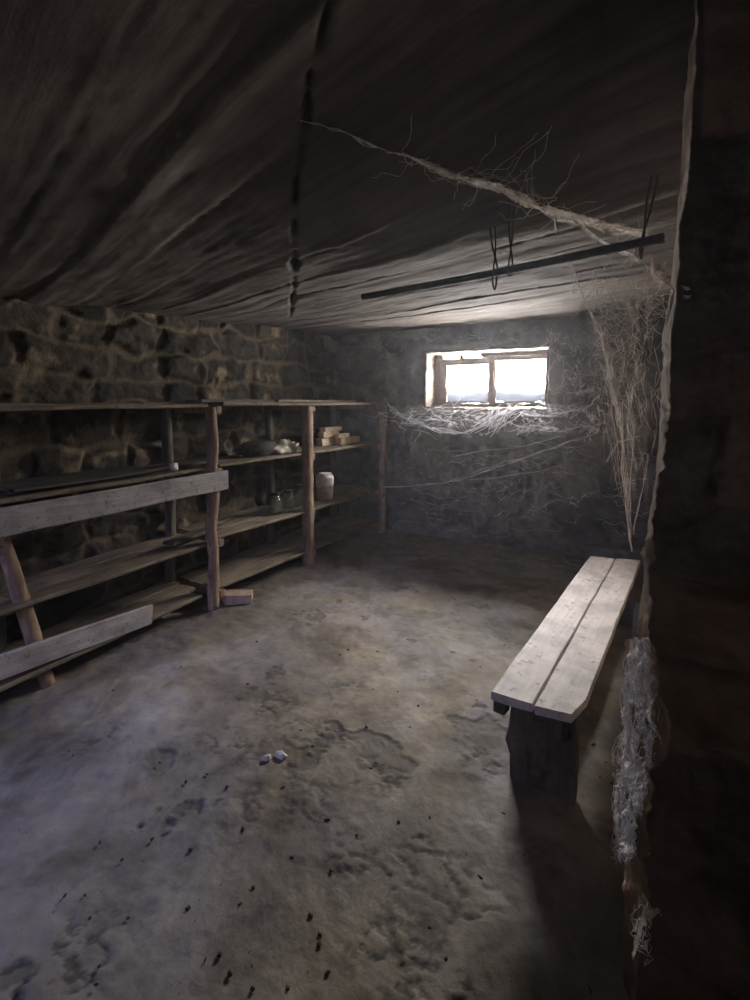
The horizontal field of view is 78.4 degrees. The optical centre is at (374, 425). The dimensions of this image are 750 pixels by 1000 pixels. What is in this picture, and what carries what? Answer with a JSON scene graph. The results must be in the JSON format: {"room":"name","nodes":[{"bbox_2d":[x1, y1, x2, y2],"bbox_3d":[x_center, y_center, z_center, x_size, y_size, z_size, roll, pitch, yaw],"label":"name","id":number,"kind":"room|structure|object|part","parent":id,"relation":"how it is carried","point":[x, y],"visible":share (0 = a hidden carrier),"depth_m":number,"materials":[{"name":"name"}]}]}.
{"room":"cellar","nodes":[
{"label":"cellar","id":0,"kind":"room"},
{"bbox_2d":[0,297,339,643],"bbox_3d":[-2.065,0.044,3.461,0.475,3.150,7.100,2,3,28],"label":"wall","id":1,"kind":"structure","parent":0,"point":[50,354],"depth_m":3.50,"materials":[{"name":"stone"}]},
{"bbox_2d":[0,527,643,999],"bbox_3d":[0.231,1.583,2.293,5.100,0.298,6.100,2,3,28],"label":"floor","id":2,"kind":"structure","parent":0,"point":[546,923],"depth_m":1.81,"materials":[{"name":"concrete"}]},
{"bbox_2d":[0,402,386,691],"bbox_3d":[-1.319,0.622,3.680,0.787,1.628,4.756,2,3,28],"label":"shelving unit","id":3,"kind":"object","parent":2,"relation":"on","point":[35,655],"visible":0.88,"depth_m":3.30,"materials":[{"name":"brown wood"}]},
{"bbox_3d":[-2.220,0.691,2.677,0.100,1.582,0.101,2,3,28],"label":"post","id":4,"kind":"part","parent":3,"relation":"part of","materials":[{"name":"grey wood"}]},
{"bbox_3d":[-1.940,0.704,2.429,0.083,1.595,0.429,1,3,23],"label":"post","id":5,"kind":"part","parent":3,"relation":"part of","materials":[{"name":"brown wood"}]},
{"bbox_2d":[0,466,158,492],"bbox_3d":[-1.843,0.320,2.870,0.364,0.022,0.859,2,3,28],"label":"plank","id":6,"kind":"object","parent":3,"relation":"on","point":[29,484],"visible":1,"depth_m":2.77,"materials":[{"name":"brown wood"}]},
{"bbox_3d":[-1.662,0.637,3.703,0.100,1.583,0.107,2,3,28],"label":"post","id":7,"kind":"part","parent":3,"relation":"part of","materials":[{"name":"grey wood"}]},
{"bbox_2d":[169,463,177,470],"bbox_3d":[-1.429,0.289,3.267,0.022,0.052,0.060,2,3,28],"label":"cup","id":8,"kind":"object","parent":3,"relation":"on","point":[174,466],"visible":1,"depth_m":3.25,"materials":[{"name":"white ceramic"}]},
{"bbox_2d":[146,459,218,469],"bbox_3d":[-1.454,0.291,3.482,0.143,0.024,0.549,2,4,32],"label":"plank","id":9,"kind":"object","parent":3,"relation":"on","point":[201,461],"visible":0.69,"depth_m":3.45,"materials":[{"name":"wood"}]},
{"bbox_2d":[163,524,224,545],"bbox_3d":[-1.401,0.843,3.598,0.116,0.025,0.546,1,3,22],"label":"plank","id":10,"kind":"object","parent":3,"relation":"on","point":[174,541],"visible":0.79,"depth_m":3.49,"materials":[{"name":"wood"}]},
{"bbox_3d":[-1.251,0.646,3.537,0.103,1.584,0.123,2,3,28],"label":"post","id":11,"kind":"part","parent":3,"relation":"part of","materials":[{"name":"brown wood"}]},
{"bbox_2d":[185,399,274,402],"bbox_3d":[-1.201,-0.212,3.918,0.182,0.031,0.856,2,3,27],"label":"plank","id":12,"kind":"object","parent":3,"relation":"on","point":[210,400],"visible":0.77,"depth_m":3.75,"materials":[{"name":"brown wood"}]},
{"bbox_2d":[232,439,298,456],"bbox_3d":[-0.988,0.187,4.338,0.328,0.136,0.826,2,3,28],"label":"bundle","id":13,"kind":"object","parent":3,"relation":"on","point":[265,447],"visible":1,"depth_m":4.14,"materials":[{"name":"fabric"}]},
{"bbox_3d":[-1.091,0.582,4.758,0.105,1.583,0.102,2,3,28],"label":"post","id":14,"kind":"part","parent":3,"relation":"part of","materials":[{"name":"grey wood"}]},
{"bbox_2d":[270,492,279,495],"bbox_3d":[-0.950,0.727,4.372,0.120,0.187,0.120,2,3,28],"label":"lid","id":15,"kind":"object","parent":3,"relation":"on","point":[271,493],"visible":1,"depth_m":4.33,"materials":[{"name":"metal"}]},
{"bbox_2d":[283,489,292,492],"bbox_3d":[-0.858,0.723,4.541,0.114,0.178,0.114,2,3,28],"label":"lid","id":16,"kind":"object","parent":3,"relation":"on","point":[287,490],"visible":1,"depth_m":4.52,"materials":[{"name":"metal"}]},
{"bbox_3d":[-0.663,0.594,4.521,0.111,1.582,0.116,2,3,28],"label":"post","id":17,"kind":"part","parent":3,"relation":"part of","materials":[{"name":"brown wood"}]},
{"bbox_2d":[275,400,355,402],"bbox_3d":[-0.634,-0.266,4.934,0.176,0.030,1.428,2,3,28],"label":"plank","id":18,"kind":"object","parent":3,"relation":"on","point":[292,401],"visible":0.81,"depth_m":4.78,"materials":[{"name":"brown wood"}]},
{"bbox_2d":[316,472,333,500],"bbox_3d":[-0.537,0.643,4.922,0.195,0.292,0.191,-1,3,-23],"label":"jar","id":19,"kind":"object","parent":3,"relation":"on","point":[324,480],"visible":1,"depth_m":4.85,"materials":[{"name":"white ceramic"}]},
{"bbox_2d":[316,437,335,445],"bbox_3d":[-0.535,0.170,5.217,0.098,0.096,0.363,2,3,27],"label":"wood block","id":20,"kind":"object","parent":3,"relation":"on","point":[331,440],"visible":0.74,"depth_m":5.10,"materials":[{"name":"beige wood"}]},
{"bbox_2d":[318,431,338,437],"bbox_3d":[-0.526,0.091,5.230,0.086,0.070,0.322,2,3,28],"label":"wood block","id":21,"kind":"object","parent":20,"relation":"on","point":[327,434],"visible":0.78,"depth_m":5.13,"materials":[{"name":"beige wood"}]},
{"bbox_2d":[319,426,341,431],"bbox_3d":[-0.506,0.033,5.261,0.089,0.050,0.332,2,3,29],"label":"wood block","id":22,"kind":"object","parent":21,"relation":"on","point":[323,429],"visible":1,"depth_m":5.19,"materials":[{"name":"beige wood"}]},
{"bbox_3d":[-0.527,0.528,5.792,0.102,1.582,0.101,2,3,28],"label":"post","id":23,"kind":"part","parent":3,"relation":"part of","materials":[{"name":"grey wood"}]},
{"bbox_2d":[335,436,359,444],"bbox_3d":[-0.318,0.167,5.404,0.093,0.084,0.410,2,3,30],"label":"wood block","id":24,"kind":"object","parent":3,"relation":"on","point":[351,439],"visible":0.9,"depth_m":5.32,"materials":[{"name":"brown wood"}]},
{"bbox_2d":[334,433,349,438],"bbox_3d":[-0.380,0.109,5.287,0.065,0.054,0.223,2,4,32],"label":"wood block","id":25,"kind":"object","parent":24,"relation":"on","point":[340,435],"visible":1,"depth_m":5.23,"materials":[{"name":"beige wood"}]},
{"bbox_3d":[0.091,0.540,5.562,0.106,1.581,0.090,2,3,28],"label":"post","id":26,"kind":"part","parent":3,"relation":"part of","materials":[{"name":"brown wood"}]},
{"bbox_2d":[217,951,221,958],"bbox_3d":[-0.450,1.528,1.330,0.013,0.005,0.017,0,3,-2],"label":"crumb","id":27,"kind":"object","parent":2,"relation":"on","point":[219,954],"visible":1,"depth_m":1.33,"materials":[{"name":"black"}]},
{"bbox_2d":[227,968,232,977],"bbox_3d":[-0.406,1.531,1.287,0.014,0.005,0.017,-3,4,-43],"label":"crumb","id":28,"kind":"object","parent":2,"relation":"on","point":[229,974],"visible":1,"depth_m":1.28,"materials":[{"name":"black"}]},
{"bbox_2d":[222,589,252,605],"bbox_3d":[-1.104,1.374,3.700,0.235,0.083,0.128,0,3,-7],"label":"brick","id":29,"kind":"object","parent":2,"relation":"on","point":[232,596],"visible":0.95,"depth_m":3.65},
{"bbox_2d":[262,754,270,760],"bbox_3d":[-0.485,1.484,2.058,0.042,0.024,0.031,-1,3,-17],"label":"fragment","id":30,"kind":"object","parent":2,"relation":"on","point":[267,757],"visible":1,"depth_m":2.05,"materials":[{"name":"grey stone"}]},
{"bbox_2d":[275,750,287,759],"bbox_3d":[-0.423,1.484,2.074,0.062,0.023,0.038,2,3,28],"label":"fragment","id":31,"kind":"object","parent":2,"relation":"on","point":[281,755],"visible":1,"depth_m":2.07,"materials":[{"name":"grey stone"}]},
{"bbox_2d":[317,940,321,947],"bbox_3d":[-0.165,1.527,1.357,0.014,0.005,0.018,0,3,8],"label":"crumb","id":32,"kind":"object","parent":2,"relation":"on","point":[319,943],"visible":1,"depth_m":1.36,"materials":[{"name":"black"}]},
{"bbox_2d":[491,556,640,805],"bbox_3d":[1.252,1.262,2.715,0.375,0.409,2.192,2,4,37],"label":"bench","id":33,"kind":"object","parent":2,"relation":"on","point":[546,687],"visible":0.98,"depth_m":2.03,"materials":[{"name":"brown wood"}]},
{"bbox_3d":[0.689,1.320,1.911,0.291,0.374,0.052,2,4,37],"label":"leg","id":34,"kind":"part","parent":33,"relation":"part of","materials":[{"name":"grey wood"}]},
{"bbox_3d":[1.750,1.247,3.334,0.286,0.373,0.052,2,4,37],"label":"leg","id":35,"kind":"part","parent":33,"relation":"part of","materials":[{"name":"grey wood"}]},
{"bbox_2d":[624,638,635,661],"bbox_3d":[1.622,1.387,2.818,0.167,0.135,0.148,2,3,28],"label":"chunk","id":36,"kind":"object","parent":2,"relation":"on","point":[627,641],"visible":0.12,"depth_m":2.82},
{"bbox_2d":[632,602,639,637],"bbox_3d":[1.771,1.308,3.038,0.123,0.271,0.140,2,3,28],"label":"chunk","id":37,"kind":"object","parent":2,"relation":"on","point":[637,605],"visible":0.12,"depth_m":3.02,"materials":[{"name":"grey stone"}]},
{"bbox_2d":[0,0,694,336],"bbox_3d":[0.231,-1.091,2.153,5.300,0.846,6.300,2,3,28],"label":"ceiling","id":38,"kind":"structure","parent":0,"point":[158,157],"depth_m":1.58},
{"bbox_2d":[300,117,675,261],"bbox_3d":[0.556,-0.841,1.725,1.665,0.303,0.455,-1,3,-22],"label":"cobweb","id":39,"kind":"object","parent":38,"relation":"attached to","point":[523,199],"visible":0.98,"depth_m":1.74},
{"bbox_2d":[361,175,664,299],"bbox_3d":[0.423,-0.802,2.124,1.525,0.320,0.334,3,4,40],"label":"rail","id":40,"kind":"object","parent":38,"relation":"hanging from","point":[642,242],"visible":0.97,"depth_m":2.02,"materials":[{"name":"metal"}]},
{"bbox_2d":[553,216,661,551],"bbox_3d":[1.406,-0.021,2.726,0.546,1.999,2.251,2,3,28],"label":"cobweb","id":41,"kind":"object","parent":38,"relation":"hanging from","point":[621,420],"visible":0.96,"depth_m":3.09},
{"bbox_2d":[571,249,670,356],"bbox_3d":[1.361,-0.613,2.451,0.626,0.635,2.210,1,3,26],"label":"cobweb","id":42,"kind":"object","parent":38,"relation":"attached to","point":[597,294],"visible":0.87,"depth_m":2.56},
{"bbox_2d":[334,310,665,565],"bbox_3d":[1.702,-0.038,5.026,5.600,3.150,0.550,2,3,28],"label":"wall","id":43,"kind":"structure","parent":0,"point":[366,372],"depth_m":4.88,"materials":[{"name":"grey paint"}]},
{"bbox_2d":[371,395,600,441],"bbox_3d":[1.059,-0.052,4.897,2.562,0.547,0.312,2,3,29],"label":"cobweb","id":44,"kind":"object","parent":43,"relation":"attached to","point":[492,417],"visible":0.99,"depth_m":4.78},
{"bbox_2d":[423,344,551,411],"bbox_3d":[1.294,-0.523,5.242,1.407,0.703,0.538,2,3,28],"label":"trim","id":45,"kind":"structure","parent":43,"relation":"attached to","point":[429,375],"depth_m":5.21,"materials":[{"name":"white paint"}]},
{"bbox_2d":[435,350,548,406],"bbox_3d":[1.330,-0.526,5.288,1.332,0.618,0.106,2,3,28],"label":"window","id":46,"kind":"structure","parent":43,"relation":"in","point":[511,394],"depth_m":5.25,"materials":[{"name":"brown wood"}]},
{"bbox_3d":[1.051,-0.510,5.430,0.613,0.487,0.044,2,3,28],"label":"sash","id":47,"kind":"part","parent":46,"relation":"part of","materials":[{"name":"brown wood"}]},
{"bbox_3d":[1.093,-0.503,5.426,0.504,0.426,0.001,2,3,28],"label":"pane","id":48,"kind":"part","parent":46,"relation":"part of","materials":[{"name":"clear glass"}]},
{"bbox_3d":[1.623,-0.510,5.136,0.535,0.472,0.001,2,3,28],"label":"pane","id":49,"kind":"part","parent":46,"relation":"part of","materials":[{"name":"clear glass"}]},
{"bbox_3d":[1.622,-0.498,5.120,0.586,0.498,0.044,2,3,28],"label":"sash","id":50,"kind":"part","parent":46,"relation":"part of","materials":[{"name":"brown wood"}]},
{"bbox_2d":[385,420,654,536],"bbox_3d":[1.282,0.584,4.753,2.791,1.287,0.451,2,3,28],"label":"cobweb","id":51,"kind":"object","parent":43,"relation":"attached to","point":[521,459],"visible":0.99,"depth_m":4.61},
{"bbox_2d":[541,316,648,420],"bbox_3d":[2.066,-0.559,4.366,0.919,1.003,0.299,2,4,31],"label":"cobweb","id":52,"kind":"object","parent":43,"relation":"attached to","point":[580,391],"visible":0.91,"depth_m":4.34},
{"bbox_2d":[582,405,609,441],"bbox_3d":[2.073,-0.022,4.325,0.234,0.365,0.082,2,3,28],"label":"cobweb","id":53,"kind":"object","parent":43,"relation":"attached to","point":[598,409],"visible":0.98,"depth_m":4.32},
{"bbox_2d":[618,0,749,999],"bbox_3d":[1.440,0.155,0.868,1.688,3.000,0.517,2,3,28],"label":"wall","id":54,"kind":"structure","parent":0,"point":[691,863],"depth_m":1.08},
{"bbox_2d":[610,637,661,864],"bbox_3d":[0.743,0.986,1.336,0.080,0.917,0.337,1,3,18],"label":"cobweb","id":55,"kind":"object","parent":54,"relation":"attached to","point":[631,769],"visible":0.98,"depth_m":1.30},
{"bbox_2d":[630,892,661,965],"bbox_3d":[0.663,1.239,1.129,0.065,0.184,0.037,1,3,18],"label":"cobweb","id":56,"kind":"object","parent":54,"relation":"attached to","point":[651,912],"visible":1,"depth_m":1.13},
{"bbox_2d":[651,256,690,298],"bbox_3d":[0.799,-0.428,1.252,0.033,0.260,0.507,1,3,21],"label":"cobweb","id":57,"kind":"object","parent":54,"relation":"attached to","point":[658,273],"visible":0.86,"depth_m":1.35}
]}

